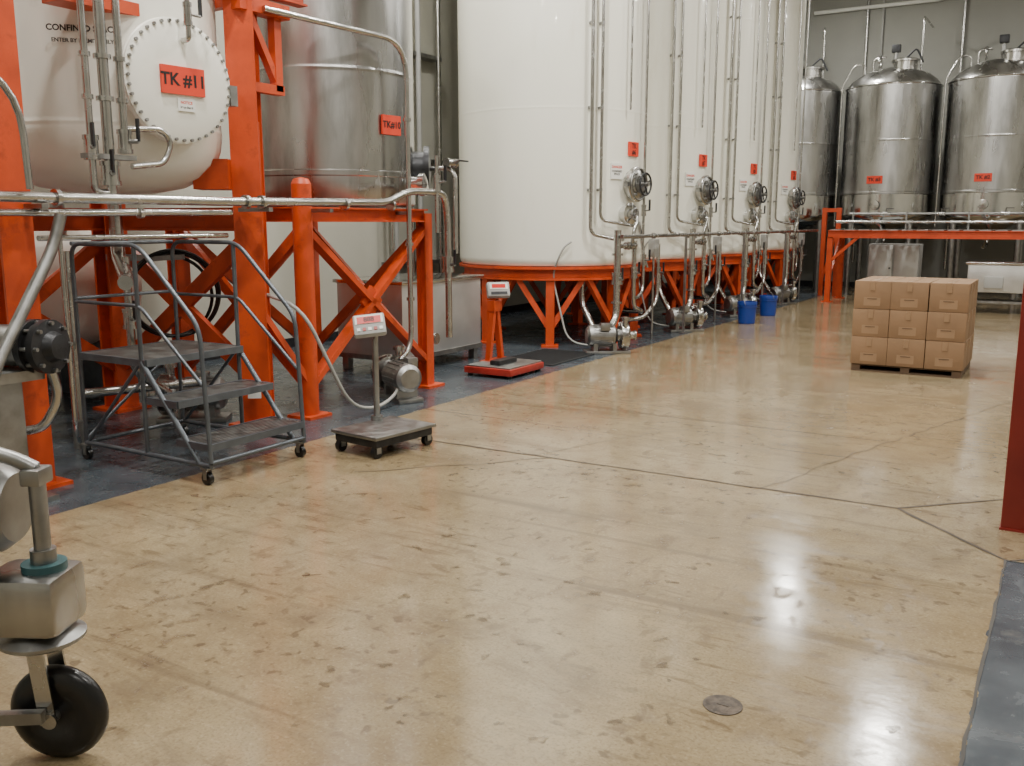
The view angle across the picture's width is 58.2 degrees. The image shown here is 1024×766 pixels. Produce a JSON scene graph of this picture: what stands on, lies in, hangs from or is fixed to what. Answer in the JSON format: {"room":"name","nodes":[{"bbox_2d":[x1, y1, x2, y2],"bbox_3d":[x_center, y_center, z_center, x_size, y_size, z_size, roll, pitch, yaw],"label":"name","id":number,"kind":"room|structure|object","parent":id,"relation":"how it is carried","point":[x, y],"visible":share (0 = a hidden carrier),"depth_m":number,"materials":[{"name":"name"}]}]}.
{"room":"factory tank room","nodes":[
{"label":"factory tank room","id":0,"kind":"room"},
{"bbox_2d":[30,0,666,371],"bbox_3d":[-2.317,-4.398,12.363,0.200,7.600,28.700,6,12,31],"label":"wall","id":1,"kind":"structure","parent":0,"point":[363,246],"depth_m":13.09,"materials":[{"name":"white paint"}]},
{"bbox_2d":[47,283,666,385],"bbox_3d":[-2.223,-0.704,12.952,0.020,0.120,28.700,6,12,31],"label":"baseboard","id":2,"kind":"structure","parent":1,"relation":"attached to","point":[520,307],"depth_m":16.30,"materials":[{"name":"concrete"}]},
{"bbox_2d":[381,0,442,273],"bbox_3d":[-1.599,-4.268,13.072,0.325,6.500,2.000,6,12,31],"label":"pipe","id":3,"kind":"object","parent":1,"relation":"attached to","point":[418,56],"visible":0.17,"depth_m":13.60,"materials":[{"name":"grey metal"}]},
{"bbox_2d":[0,282,1023,765],"bbox_3d":[4.220,0.029,9.103,15.100,0.002,28.700,6,12,31],"label":"floor","id":4,"kind":"structure","parent":0,"point":[579,555],"depth_m":4.38,"materials":[{"name":"concrete"}]},
{"bbox_2d":[0,213,66,376],"bbox_3d":[-2.716,-0.112,5.132,0.102,1.650,0.751,3,10,16],"label":"drain pipe","id":5,"kind":"object","parent":4,"relation":"on","point":[7,342],"visible":1,"depth_m":5.15,"materials":[{"name":"metal"}]},
{"bbox_2d":[0,319,72,501],"bbox_3d":[-2.869,0.162,5.296,0.566,1.055,0.566,6,12,31],"label":"pump","id":6,"kind":"object","parent":4,"relation":"on","point":[41,347],"visible":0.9,"depth_m":5.20,"materials":[{"name":"metal"}]},
{"bbox_2d":[0,447,108,756],"bbox_3d":[-1.904,0.617,2.705,1.379,1.051,0.400,0,10,0],"label":"cart","id":7,"kind":"object","parent":4,"relation":"on","point":[58,709],"visible":1,"depth_m":2.68,"materials":[{"name":"silver metal"}]},
{"bbox_2d":[34,204,141,398],"bbox_3d":[-4.128,-0.687,8.131,1.120,1.750,1.500,6,12,31],"label":"vessel","id":8,"kind":"object","parent":4,"relation":"on","point":[52,307],"visible":0.1,"depth_m":7.90,"materials":[{"name":"metal"}]},
{"bbox_2d":[36,233,228,448],"bbox_3d":[-2.825,-0.331,6.530,0.903,1.600,1.677,4,11,20],"label":"pipe","id":9,"kind":"object","parent":4,"relation":"on","point":[129,314],"visible":0.68,"depth_m":6.51,"materials":[{"name":"silver metal"}]},
{"bbox_2d":[0,0,307,489],"bbox_3d":[-3.022,-2.077,6.647,1.960,5.000,2.740,6,12,31],"label":"support frame","id":10,"kind":"object","parent":4,"relation":"on","point":[243,173],"visible":0.59,"depth_m":6.99,"materials":[{"name":"orange paint"}]},
{"bbox_2d":[13,0,237,289],"bbox_3d":[-2.858,-2.497,6.579,1.821,3.549,1.586,6,12,31],"label":"tank","id":11,"kind":"object","parent":10,"relation":"attached to","point":[176,77],"visible":0.84,"depth_m":6.07,"materials":[{"name":"metal"}]},
{"bbox_2d":[76,0,172,205],"bbox_3d":[-2.418,-2.861,5.617,0.170,3.500,0.661,6,12,31],"label":"pipes","id":12,"kind":"object","parent":11,"relation":"attached to","point":[110,172],"visible":0.97,"depth_m":5.68,"materials":[{"name":"silver metal"}]},
{"bbox_2d":[106,249,220,337],"bbox_3d":[-2.927,-0.739,7.575,0.990,0.728,0.351,1,10,7],"label":"hose","id":13,"kind":"object","parent":10,"relation":"attached to","point":[161,255],"visible":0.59,"depth_m":7.56,"materials":[{"name":"black rubber"}]},
{"bbox_2d":[0,188,455,337],"bbox_3d":[-2.314,-0.688,6.244,0.368,1.401,6.307,6,12,31],"label":"pipe","id":14,"kind":"object","parent":10,"relation":"attached to","point":[38,201],"visible":0.94,"depth_m":6.23,"materials":[{"name":"silver metal"}]},
{"bbox_2d":[0,77,33,188],"bbox_3d":[-3.011,-1.373,4.600,0.039,0.760,1.220,6,12,31],"label":"pipe","id":15,"kind":"object","parent":14,"relation":"attached to","point":[4,86],"visible":1,"depth_m":5.09,"materials":[{"name":"silver metal"}]},
{"bbox_2d":[69,239,305,484],"bbox_3d":[-2.177,-0.210,6.202,1.294,1.474,0.860,6,12,31],"label":"step ladder","id":16,"kind":"object","parent":4,"relation":"on","point":[142,356],"visible":1,"depth_m":6.13,"materials":[{"name":"grey metal"}]},
{"bbox_2d":[146,363,231,423],"bbox_3d":[-2.640,0.079,7.495,0.635,0.460,0.340,-1,10,-5],"label":"pump","id":17,"kind":"object","parent":4,"relation":"on","point":[216,416],"visible":0.48,"depth_m":7.44,"materials":[{"name":"metal"}]},
{"bbox_2d":[165,177,444,420],"bbox_3d":[-1.925,-0.890,8.696,1.910,1.955,2.060,6,12,31],"label":"stand","id":18,"kind":"object","parent":4,"relation":"on","point":[304,241],"visible":0.76,"depth_m":8.16,"materials":[{"name":"metal"}]},
{"bbox_2d":[257,0,430,207],"bbox_3d":[-1.691,-3.352,8.595,1.729,3.360,1.616,6,12,31],"label":"storage tank","id":19,"kind":"object","parent":18,"relation":"on","point":[337,125],"visible":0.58,"depth_m":8.08,"materials":[{"name":"metal"}]},
{"bbox_2d":[262,5,468,360],"bbox_3d":[-1.165,-1.556,7.985,0.464,2.854,2.292,6,12,31],"label":"pipe","id":20,"kind":"object","parent":19,"relation":"attached to","point":[447,163],"visible":0.99,"depth_m":8.36,"materials":[{"name":"silver metal"}]},
{"bbox_2d":[267,293,398,409],"bbox_3d":[-1.357,-0.272,7.672,1.372,1.038,0.464,-9,14,-43],"label":"hose","id":21,"kind":"object","parent":4,"relation":"on","point":[271,296],"visible":0.91,"depth_m":7.29,"materials":[{"name":"white plastic"}]},
{"bbox_2d":[331,313,435,458],"bbox_3d":[-0.945,-0.009,6.563,0.534,0.954,0.600,8,13,38],"label":"scale","id":22,"kind":"object","parent":4,"relation":"on","point":[380,431],"visible":1,"depth_m":6.58,"materials":[{"name":"metal"}]},
{"bbox_2d":[371,345,423,404],"bbox_3d":[-1.063,-0.088,8.446,0.340,0.460,0.635,-6,12,-31],"label":"pump","id":23,"kind":"object","parent":4,"relation":"on","point":[404,375],"visible":0.91,"depth_m":8.27,"materials":[{"name":"metal"}]},
{"bbox_2d":[332,272,483,368],"bbox_3d":[-1.104,-0.715,10.489,1.050,0.990,1.560,6,12,31],"label":"tank","id":24,"kind":"object","parent":4,"relation":"on","point":[466,309],"visible":0.59,"depth_m":10.17,"materials":[{"name":"metal"}]},
{"bbox_2d":[464,282,543,378],"bbox_3d":[-0.087,-0.584,9.836,0.620,0.958,0.740,6,12,31],"label":"scale","id":25,"kind":"object","parent":4,"relation":"on","point":[501,365],"visible":1,"depth_m":9.95,"materials":[{"name":"paint"}]},
{"bbox_2d":[511,348,594,365],"bbox_3d":[0.433,-0.316,11.024,0.750,0.021,1.150,6,12,31],"label":"rubber floor mat","id":26,"kind":"object","parent":4,"relation":"on","point":[550,357],"visible":0.84,"depth_m":11.04,"materials":[{"name":"grey rubber"}]},
{"bbox_2d":[457,0,664,347],"bbox_3d":[0.656,-4.064,12.488,2.832,6.900,2.580,6,12,31],"label":"storage tank","id":27,"kind":"object","parent":4,"relation":"on","point":[553,94],"visible":0.98,"depth_m":11.65,"materials":[{"name":"beige paint"}]},
{"bbox_2d":[583,316,636,354],"bbox_3d":[1.215,-0.597,11.355,0.635,0.460,0.340,-1,10,-7],"label":"pump","id":28,"kind":"object","parent":4,"relation":"on","point":[602,334],"visible":1,"depth_m":11.25,"materials":[{"name":"metal"}]},
{"bbox_2d":[554,0,725,327],"bbox_3d":[2.022,-4.452,14.701,2.832,6.900,2.580,6,12,31],"label":"storage tank","id":29,"kind":"object","parent":4,"relation":"on","point":[683,51],"visible":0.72,"depth_m":13.82,"materials":[{"name":"beige paint"}]},
{"bbox_2d":[663,300,707,332],"bbox_3d":[2.588,-0.995,13.630,0.635,0.460,0.340,-3,10,-18],"label":"pump","id":30,"kind":"object","parent":4,"relation":"on","point":[695,316],"visible":0.91,"depth_m":13.53,"materials":[{"name":"metal"}]},
{"bbox_2d":[625,0,770,312],"bbox_3d":[3.383,-4.838,16.906,2.832,6.900,2.580,6,12,31],"label":"storage tank","id":31,"kind":"object","parent":4,"relation":"on","point":[742,23],"visible":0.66,"depth_m":16.00,"materials":[{"name":"beige paint"}]},
{"bbox_2d":[620,229,818,333],"bbox_3d":[4.056,-1.888,15.830,0.238,1.459,10.416,6,11,30],"label":"pipe","id":32,"kind":"object","parent":4,"relation":"on","point":[718,233],"visible":0.97,"depth_m":13.97,"materials":[{"name":"silver metal"}]},
{"bbox_2d":[703,695,742,714],"bbox_3d":[0.708,1.081,3.091,0.132,0.003,0.132,6,12,31],"label":"cover","id":33,"kind":"object","parent":4,"relation":"on","point":[717,704],"visible":1,"depth_m":3.09,"materials":[{"name":"metal"}]},
{"bbox_2d":[722,289,757,316],"bbox_3d":[3.947,-1.382,15.839,0.635,0.460,0.340,-4,11,-24],"label":"pump","id":34,"kind":"object","parent":4,"relation":"on","point":[730,302],"visible":0.56,"depth_m":15.71,"materials":[{"name":"metal"}]},
{"bbox_2d":[680,0,810,299],"bbox_3d":[4.786,-5.236,19.179,2.832,6.900,2.580,6,12,31],"label":"storage tank","id":35,"kind":"object","parent":4,"relation":"on","point":[787,17],"visible":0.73,"depth_m":18.23,"materials":[{"name":"beige paint"}]},
{"bbox_2d":[737,296,756,323],"bbox_3d":[3.756,-1.180,14.703,0.318,0.454,0.318,6,12,31],"label":"pail","id":36,"kind":"object","parent":4,"relation":"on","point":[746,310],"visible":1,"depth_m":14.60,"materials":[{"name":"plastic"}]},
{"bbox_2d":[759,289,777,315],"bbox_3d":[4.432,-1.392,15.912,0.318,0.454,0.318,-3,10,-14],"label":"pail","id":37,"kind":"object","parent":4,"relation":"on","point":[768,303],"visible":1,"depth_m":15.81,"materials":[{"name":"plastic"}]},
{"bbox_2d":[769,281,796,304],"bbox_3d":[5.348,-1.780,18.115,0.635,0.460,0.340,-6,11,-30],"label":"pump","id":38,"kind":"object","parent":4,"relation":"on","point":[790,291],"visible":0.79,"depth_m":18.02,"materials":[{"name":"metal"}]},
{"bbox_2d":[763,28,843,293],"bbox_3d":[6.618,-5.101,21.248,2.355,5.922,1.976,-3,10,-17],"label":"tank","id":39,"kind":"object","parent":4,"relation":"on","point":[823,96],"visible":0.34,"depth_m":20.34,"materials":[{"name":"metal"}]},
{"bbox_2d":[818,208,841,295],"bbox_3d":[6.927,-2.851,20.057,0.400,1.900,0.090,6,12,31],"label":"post","id":40,"kind":"object","parent":4,"relation":"on","point":[822,265],"visible":0.86,"depth_m":20.04,"materials":[{"name":"metal"}]},
{"bbox_2d":[833,16,943,294],"bbox_3d":[8.366,-4.915,20.180,2.355,5.922,1.975,-1,10,-3],"label":"tank","id":41,"kind":"object","parent":4,"relation":"on","point":[892,120],"visible":0.95,"depth_m":19.40,"materials":[{"name":"metal"}]},
{"bbox_2d":[867,243,922,276],"bbox_3d":[8.041,-2.350,19.365,1.000,1.150,0.505,6,12,31],"label":"base cabinet","id":42,"kind":"object","parent":4,"relation":"on","point":[884,259],"visible":0.57,"depth_m":19.14,"materials":[{"name":"grey metal"}]},
{"bbox_2d":[850,276,978,378],"bbox_3d":[4.431,-0.646,10.124,1.124,0.980,1.005,6,12,31],"label":"cartons","id":43,"kind":"object","parent":4,"relation":"on","point":[907,324],"visible":1,"depth_m":9.71,"materials":[{"name":"brown cardboard"}]},
{"bbox_2d":[821,229,1023,301],"bbox_3d":[9.159,-2.186,17.548,6.000,1.455,1.300,6,12,31],"label":"platform","id":44,"kind":"object","parent":4,"relation":"on","point":[841,234],"visible":0.99,"depth_m":17.99,"materials":[{"name":"metal"}]},
{"bbox_2d":[836,208,1023,247],"bbox_3d":[9.385,-2.981,17.787,5.700,0.789,1.664,6,12,31],"label":"pipe","id":45,"kind":"object","parent":44,"relation":"on","point":[1005,212],"visible":0.94,"depth_m":17.74,"materials":[{"name":"silver metal"}]},
{"bbox_2d":[934,34,1023,299],"bbox_3d":[10.126,-4.730,19.126,2.355,5.922,1.975,-1,10,-3],"label":"tank","id":46,"kind":"object","parent":4,"relation":"on","point":[983,165],"visible":0.86,"depth_m":18.42,"materials":[{"name":"metal"}]},
{"bbox_2d":[966,261,1023,304],"bbox_3d":[8.809,-1.698,16.365,1.320,0.900,0.770,6,12,31],"label":"tub","id":47,"kind":"object","parent":4,"relation":"on","point":[993,276],"visible":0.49,"depth_m":16.12,"materials":[{"name":"metal"}]},
{"bbox_2d":[999,284,1023,532],"bbox_3d":[2.694,-2.950,4.236,0.180,7.550,0.180,6,12,31],"label":"steel column","id":48,"kind":"structure","parent":4,"relation":"on","point":[1012,516],"depth_m":4.77,"materials":[{"name":"metal"}]},
{"bbox_2d":[705,0,1023,281],"bbox_3d":[11.727,-5.842,20.610,15.100,7.600,0.200,6,12,31],"label":"wall","id":49,"kind":"structure","parent":0,"point":[986,20],"depth_m":21.70,"materials":[{"name":"white paint"}]},
{"bbox_2d":[710,279,854,286],"bbox_3d":[11.670,-2.142,21.163,15.100,0.120,0.020,6,12,31],"label":"baseboard","id":50,"kind":"structure","parent":49,"relation":"attached to","point":[802,282],"depth_m":23.61,"materials":[{"name":"concrete"}]},
{"bbox_2d":[814,0,966,268],"bbox_3d":[8.839,-6.302,22.078,3.379,7.000,0.093,6,12,31],"label":"conduit","id":51,"kind":"object","parent":49,"relation":"attached to","point":[868,7],"visible":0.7,"depth_m":21.79,"materials":[{"name":"silver metal"}]}
]}

